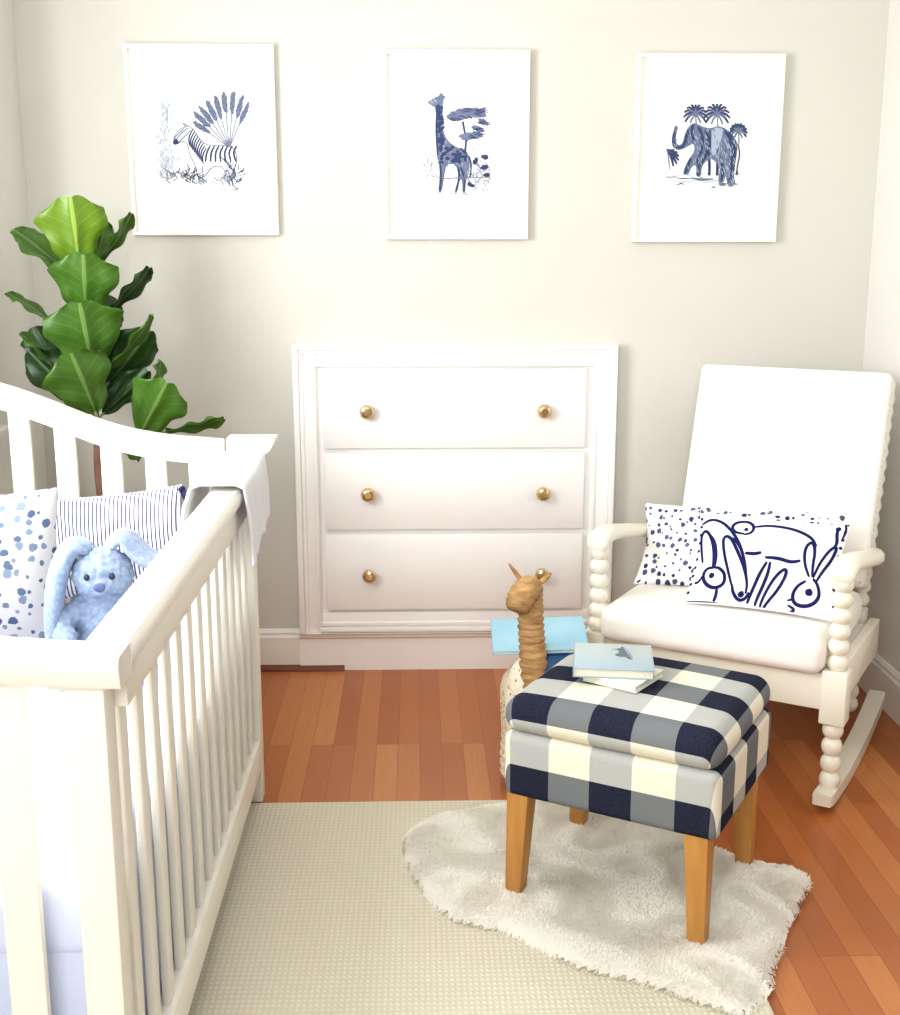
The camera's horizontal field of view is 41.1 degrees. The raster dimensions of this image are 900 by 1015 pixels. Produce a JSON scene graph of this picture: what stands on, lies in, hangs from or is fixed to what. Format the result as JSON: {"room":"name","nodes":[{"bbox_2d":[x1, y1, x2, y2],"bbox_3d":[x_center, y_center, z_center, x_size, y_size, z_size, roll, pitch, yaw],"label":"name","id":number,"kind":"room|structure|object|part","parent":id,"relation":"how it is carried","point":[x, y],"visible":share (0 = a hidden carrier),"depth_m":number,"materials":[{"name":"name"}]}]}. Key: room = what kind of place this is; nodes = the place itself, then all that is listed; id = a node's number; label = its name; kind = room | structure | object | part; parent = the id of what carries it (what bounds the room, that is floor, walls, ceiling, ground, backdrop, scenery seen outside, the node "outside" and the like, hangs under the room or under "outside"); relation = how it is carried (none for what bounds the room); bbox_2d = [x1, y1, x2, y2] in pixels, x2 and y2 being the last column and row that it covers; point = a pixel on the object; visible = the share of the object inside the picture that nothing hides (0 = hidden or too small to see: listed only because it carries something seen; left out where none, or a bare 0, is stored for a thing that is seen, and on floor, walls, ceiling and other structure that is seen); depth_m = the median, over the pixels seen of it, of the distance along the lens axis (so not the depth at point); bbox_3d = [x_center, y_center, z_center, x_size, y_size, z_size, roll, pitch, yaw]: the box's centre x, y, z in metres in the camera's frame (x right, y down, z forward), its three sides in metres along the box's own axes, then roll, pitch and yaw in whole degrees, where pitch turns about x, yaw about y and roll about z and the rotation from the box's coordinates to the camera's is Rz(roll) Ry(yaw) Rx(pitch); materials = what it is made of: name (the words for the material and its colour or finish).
{"room":"children's room","nodes":[
{"label":"children's room","id":0,"kind":"room"},
{"bbox_2d":[0,0,47,494],"bbox_3d":[-1.382,-0.142,1.536,0.100,2.620,5.135,0,12,-2],"label":"wall","id":1,"kind":"structure","parent":0,"point":[15,266],"depth_m":3.82,"materials":[{"name":"white paint"}]},
{"bbox_2d":[0,425,8,461],"bbox_3d":[-1.375,-0.621,2.320,0.140,1.520,2.510,0,12,-2],"label":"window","id":2,"kind":"structure","parent":1,"relation":"in","point":[4,429],"depth_m":3.61,"materials":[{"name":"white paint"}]},
{"bbox_2d":[12,0,889,628],"bbox_3d":[0.015,-0.711,4.130,3.035,2.620,0.100,0,12,-2],"label":"wall","id":3,"kind":"structure","parent":0,"point":[229,311],"depth_m":4.03,"materials":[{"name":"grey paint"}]},
{"bbox_2d":[122,44,279,234],"bbox_3d":[-0.810,-1.200,3.934,0.482,0.600,0.029,0,12,-2],"label":"framed print","id":4,"kind":"object","parent":3,"relation":"attached to","point":[202,128],"visible":1,"depth_m":3.93,"materials":[{"name":"white paper"}]},
{"bbox_2d":[259,628,299,664],"bbox_3d":[-0.957,0.513,4.312,0.856,0.152,0.016,0,12,-2],"label":"baseboard","id":5,"kind":"structure","parent":3,"relation":"attached to","point":[280,646],"depth_m":4.31,"materials":[{"name":"white paint"}]},
{"bbox_2d":[261,665,344,671],"bbox_3d":[-0.880,0.581,4.312,1.000,0.020,0.018,0,12,-2],"label":"trim","id":6,"kind":"structure","parent":3,"relation":"attached to","point":[264,668],"depth_m":4.32,"materials":[{"name":"wood"}]},
{"bbox_2d":[292,344,617,669],"bbox_3d":[0.019,0.018,4.194,1.116,1.170,0.086,0,12,-2],"label":"dresser","id":7,"kind":"object","parent":3,"relation":"attached to","point":[423,472],"visible":0.88,"depth_m":4.18,"materials":[{"name":"white paint"}]},
{"bbox_3d":[-0.283,-0.326,4.089,0.051,0.048,0.042,0,12,-2],"label":"knob","id":8,"kind":"part","parent":7,"relation":"part of","materials":[{"name":"gold metal"}]},
{"bbox_3d":[-0.283,-0.044,4.150,0.051,0.048,0.042,0,12,-2],"label":"knob","id":9,"kind":"part","parent":7,"relation":"part of","materials":[{"name":"gold metal"}]},
{"bbox_3d":[-0.283,0.240,4.213,0.051,0.048,0.042,0,12,-2],"label":"knob","id":10,"kind":"part","parent":7,"relation":"part of","materials":[{"name":"gold metal"}]},
{"bbox_3d":[0.016,0.225,4.252,0.904,0.276,0.024,0,12,-2],"label":"drawer","id":11,"kind":"part","parent":7,"relation":"part of","materials":[{"name":"white paint"}]},
{"bbox_3d":[0.016,-0.059,4.189,0.904,0.274,0.024,0,12,-2],"label":"drawer","id":12,"kind":"part","parent":7,"relation":"part of","materials":[{"name":"white paint"}]},
{"bbox_3d":[0.016,-0.340,4.128,0.904,0.274,0.024,0,12,-2],"label":"drawer","id":13,"kind":"part","parent":7,"relation":"part of","materials":[{"name":"white paint"}]},
{"bbox_3d":[0.324,0.236,4.229,0.051,0.048,0.042,0,12,-2],"label":"knob","id":14,"kind":"part","parent":7,"relation":"part of","materials":[{"name":"gold metal"}]},
{"bbox_3d":[0.324,-0.048,4.166,0.051,0.048,0.042,0,12,-2],"label":"knob","id":15,"kind":"part","parent":7,"relation":"part of","materials":[{"name":"gold metal"}]},
{"bbox_3d":[0.324,-0.329,4.105,0.051,0.048,0.042,0,12,-2],"label":"knob","id":16,"kind":"part","parent":7,"relation":"part of","materials":[{"name":"gold metal"}]},
{"bbox_2d":[383,49,529,238],"bbox_3d":[0.021,-1.191,3.958,0.478,0.599,0.029,0,12,-2],"label":"framed print","id":17,"kind":"object","parent":3,"relation":"attached to","point":[456,122],"visible":1,"depth_m":3.96,"materials":[{"name":"white paper"}]},
{"bbox_2d":[631,53,785,241],"bbox_3d":[0.853,-1.188,3.982,0.486,0.600,0.029,0,12,-2],"label":"framed print","id":18,"kind":"object","parent":3,"relation":"attached to","point":[708,126],"visible":1,"depth_m":3.98,"materials":[{"name":"white paper"}]},
{"bbox_2d":[251,669,899,1014],"bbox_3d":[0.084,1.143,1.909,3.035,0.050,5.235,0,12,-2],"label":"floor","id":19,"kind":"structure","parent":0,"point":[410,734],"depth_m":3.41,"materials":[{"name":"brown wood"}]},
{"bbox_2d":[4,195,225,495],"bbox_3d":[-0.983,-0.100,3.637,0.640,1.638,0.372,0,12,-2],"label":"fiddle leaf fig","id":20,"kind":"object","parent":19,"relation":"on","point":[80,354],"visible":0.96,"depth_m":3.47,"materials":[{"name":"plant"}]},
{"bbox_2d":[188,800,773,1014],"bbox_3d":[-0.310,1.059,2.151,1.920,0.010,2.325,0,12,-2],"label":"area rug","id":21,"kind":"object","parent":19,"relation":"on","point":[322,911],"visible":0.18,"depth_m":2.62,"materials":[{"name":"beige carpet"}]},
{"bbox_2d":[0,382,277,1014],"bbox_3d":[-0.872,0.393,2.437,0.890,1.168,1.578,0,12,-2],"label":"crib","id":22,"kind":"object","parent":21,"relation":"on","point":[202,583],"visible":0.93,"depth_m":2.06,"materials":[{"name":"white paint"}]},
{"bbox_3d":[-0.855,0.132,1.609,0.823,0.225,0.073,0,12,-2],"label":"footboard rail","id":23,"kind":"part","parent":22,"relation":"part of","materials":[{"name":"white paint"}]},
{"bbox_2d":[0,605,187,953],"bbox_3d":[-0.890,0.463,2.461,0.710,0.146,1.415,0,12,-2],"label":"mattress","id":24,"kind":"object","parent":22,"relation":"in","point":[46,713],"visible":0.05,"depth_m":1.98,"materials":[{"name":"white fabric"}]},
{"bbox_2d":[0,487,57,638],"bbox_3d":[-1.062,0.148,2.687,0.375,0.365,0.152,-3,13,-15],"label":"throw pillow","id":25,"kind":"object","parent":24,"relation":"on","point":[27,519],"visible":0.66,"depth_m":2.67,"materials":[{"name":"white fabric"}]},
{"bbox_2d":[0,768,194,1014],"bbox_3d":[-0.890,0.694,2.511,0.699,0.430,1.413,0,12,-2],"label":"skirt","id":26,"kind":"object","parent":24,"relation":"hanging from","point":[66,974],"visible":0.07,"depth_m":1.81,"materials":[{"name":"white fabric"}]},
{"bbox_2d":[43,527,158,681],"bbox_3d":[-0.732,0.207,2.580,0.289,0.302,0.250,-2,13,-9],"label":"plush bunny","id":27,"kind":"object","parent":24,"relation":"on","point":[101,576],"visible":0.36,"depth_m":2.56,"materials":[{"name":"blue fabric"}]},
{"bbox_2d":[56,484,187,598],"bbox_3d":[-0.838,0.110,2.994,0.472,0.330,0.121,0,12,0],"label":"lumbar pillow","id":28,"kind":"object","parent":24,"relation":"on","point":[154,514],"visible":0.35,"depth_m":2.96,"materials":[{"name":"white fabric"}]},
{"bbox_3d":[-0.500,0.672,1.754,0.055,0.915,0.055,0,12,-2],"label":"post","id":29,"kind":"part","parent":22,"relation":"part of","materials":[{"name":"white paint"}]},
{"bbox_3d":[-0.915,-0.225,3.071,0.665,0.233,0.033,0,12,-2],"label":"headboard rail","id":30,"kind":"part","parent":22,"relation":"part of","materials":[{"name":"white paint"}]},
{"bbox_3d":[-0.500,0.057,2.377,0.076,0.040,1.445,0,12,-2],"label":"rail","id":31,"kind":"part","parent":22,"relation":"part of","materials":[{"name":"white paint"}]},
{"bbox_3d":[-0.508,0.821,2.550,0.032,0.087,1.435,0,12,-2],"label":"rail","id":32,"kind":"part","parent":22,"relation":"part of","materials":[{"name":"white paint"}]},
{"bbox_2d":[179,451,269,567],"bbox_3d":[-0.538,-0.004,2.884,0.186,0.206,0.379,0,12,-2],"label":"blanket","id":33,"kind":"object","parent":22,"relation":"on","point":[245,470],"visible":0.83,"depth_m":2.84,"materials":[{"name":"white fabric"}]},
{"bbox_3d":[-0.540,0.324,3.203,0.055,0.975,0.055,0,12,-2],"label":"post","id":34,"kind":"part","parent":22,"relation":"part of","materials":[{"name":"white paint"}]},
{"bbox_2d":[402,800,813,1014],"bbox_3d":[0.351,0.879,2.877,1.035,0.030,0.710,9,15,36],"label":"sheepskin rug","id":35,"kind":"object","parent":21,"relation":"on","point":[606,894],"visible":0.87,"depth_m":2.76,"materials":[{"name":"beige fur"}]},
{"bbox_2d":[505,653,770,944],"bbox_3d":[0.440,0.640,2.810,0.508,0.498,0.458,7,14,28],"label":"ottoman","id":36,"kind":"object","parent":35,"relation":"on","point":[686,753],"visible":0.84,"depth_m":2.62,"materials":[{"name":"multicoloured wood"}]},
{"bbox_3d":[0.165,0.767,2.776,0.056,0.266,0.054,7,14,28],"label":"leg","id":37,"kind":"part","parent":36,"relation":"part of","materials":[{"name":"brown wood"}]},
{"bbox_3d":[0.340,0.697,3.092,0.056,0.266,0.054,7,14,28],"label":"leg","id":38,"kind":"part","parent":36,"relation":"part of","materials":[{"name":"brown wood"}]},
{"bbox_2d":[583,668,663,693],"bbox_3d":[0.399,0.386,2.763,0.136,0.017,0.135,9,15,35],"label":"picture book","id":39,"kind":"object","parent":36,"relation":"on","point":[629,685],"visible":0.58,"depth_m":2.71,"materials":[{"name":"white paper"}]},
{"bbox_2d":[573,642,654,679],"bbox_3d":[0.380,0.357,2.801,0.184,0.023,0.180,1,12,6],"label":"picture book","id":40,"kind":"object","parent":39,"relation":"on","point":[590,660],"visible":1,"depth_m":2.76,"materials":[{"name":"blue paper"}]},
{"bbox_2d":[506,653,769,768],"bbox_3d":[0.440,0.443,2.767,0.508,0.094,0.458,7,14,28],"label":"seat cushion","id":41,"kind":"object","parent":36,"relation":"on","point":[695,716],"depth_m":2.63,"materials":[{"name":"fabric"}]},
{"bbox_3d":[0.443,0.563,2.796,0.500,0.156,0.445,7,14,28],"label":"seat","id":42,"kind":"part","parent":36,"relation":"part of","materials":[{"name":"fabric"}]},
{"bbox_3d":[0.532,0.809,2.581,0.056,0.266,0.054,7,14,28],"label":"leg","id":43,"kind":"part","parent":36,"relation":"part of","materials":[{"name":"brown wood"}]},
{"bbox_3d":[0.708,0.740,2.897,0.056,0.266,0.054,7,14,28],"label":"leg","id":44,"kind":"part","parent":36,"relation":"part of","materials":[{"name":"brown wood"}]},
{"bbox_2d":[500,563,550,777],"bbox_3d":[0.250,0.457,3.356,0.216,0.647,0.252,0,12,-2],"label":"giraffe","id":45,"kind":"object","parent":19,"relation":"on","point":[524,597],"visible":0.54,"depth_m":3.25,"materials":[{"name":"brown fabric"}]},
{"bbox_2d":[491,616,587,654],"bbox_3d":[0.252,0.363,3.411,0.269,0.054,0.194,0,12,1],"label":"picture book","id":46,"kind":"object","parent":45,"relation":"on","point":[561,633],"visible":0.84,"depth_m":3.40,"materials":[{"name":"blue paper"}]},
{"bbox_2d":[545,653,570,671],"bbox_3d":[0.304,0.424,3.308,0.098,0.054,0.106,-1,12,-3],"label":"picture book","id":47,"kind":"object","parent":45,"relation":"in","point":[553,659],"visible":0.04,"depth_m":3.31,"materials":[{"name":"blue paper"}]},
{"bbox_2d":[586,364,895,807],"bbox_3d":[0.919,0.163,3.659,0.773,1.112,0.906,7,14,29],"label":"rocking chair","id":48,"kind":"object","parent":19,"relation":"on","point":[764,438],"visible":0.72,"depth_m":3.68,"materials":[{"name":"white paint"}]},
{"bbox_3d":[0.437,0.401,3.557,0.068,0.602,0.068,7,14,29],"label":"post","id":49,"kind":"part","parent":48,"relation":"part of","materials":[{"name":"white paint"}]},
{"bbox_3d":[0.588,0.081,3.751,0.089,0.151,0.658,8,15,31],"label":"arm","id":50,"kind":"part","parent":48,"relation":"part of","materials":[{"name":"white paint"}]},
{"bbox_3d":[0.738,0.461,3.396,0.630,0.102,0.036,7,14,29],"label":"rail","id":51,"kind":"part","parent":48,"relation":"part of","materials":[{"name":"white paint"}]},
{"bbox_2d":[600,584,861,673],"bbox_3d":[0.842,0.315,3.561,0.648,0.113,0.568,7,14,29],"label":"seat cushion","id":52,"kind":"object","parent":48,"relation":"on","point":[657,616],"depth_m":3.35,"materials":[{"name":"white fabric"}]},
{"bbox_2d":[633,503,846,585],"bbox_3d":[0.869,0.125,3.623,0.619,0.248,0.167,5,13,23],"label":"throw pillow","id":53,"kind":"object","parent":48,"relation":"on","point":[673,532],"visible":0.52,"depth_m":3.66,"materials":[{"name":"white fabric"}]},
{"bbox_2d":[683,511,850,621],"bbox_3d":[0.901,0.163,3.424,0.430,0.241,0.176,6,14,25],"label":"lumbar pillow","id":54,"kind":"object","parent":48,"relation":"on","point":[761,564],"visible":0.97,"depth_m":3.39,"materials":[{"name":"white fabric"}]},
{"bbox_3d":[1.048,-0.111,3.818,0.612,0.637,0.035,7,-3,29],"label":"nailhead trim","id":55,"kind":"part","parent":48,"relation":"part of","materials":[{"name":"beige"}]},
{"bbox_3d":[1.069,-0.110,3.856,0.604,0.670,0.115,7,-3,29],"label":"backrest","id":56,"kind":"part","parent":48,"relation":"part of","materials":[{"name":"white fabric"}]},
{"bbox_3d":[1.038,0.474,3.225,0.068,0.602,0.068,7,14,29],"label":"post","id":57,"kind":"part","parent":48,"relation":"part of","materials":[{"name":"white paint"}]},
{"bbox_3d":[1.181,0.153,3.424,0.089,0.151,0.658,6,14,26],"label":"arm","id":58,"kind":"part","parent":48,"relation":"part of","materials":[{"name":"white paint"}]},
{"bbox_3d":[1.176,0.438,3.467,0.030,0.110,0.500,7,14,29],"label":"rail","id":59,"kind":"part","parent":48,"relation":"part of","materials":[{"name":"white paint"}]},
{"bbox_3d":[1.317,0.136,3.781,0.060,0.984,0.296,7,14,29],"label":"post","id":60,"kind":"part","parent":48,"relation":"part of","materials":[{"name":"white paint"}]},
{"bbox_2d":[852,0,899,672],"bbox_3d":[1.512,-0.480,3.078,0.100,2.620,2.135,0,12,-2],"label":"wall","id":61,"kind":"structure","parent":0,"point":[882,331],"depth_m":3.94,"materials":[{"name":"white paint"}]},
{"bbox_2d":[857,653,899,725],"bbox_3d":[1.454,0.726,3.341,0.016,0.152,2.135,0,12,-2],"label":"baseboard","id":62,"kind":"structure","parent":61,"relation":"attached to","point":[879,675],"depth_m":3.94,"materials":[{"name":"white paint"}]}
]}

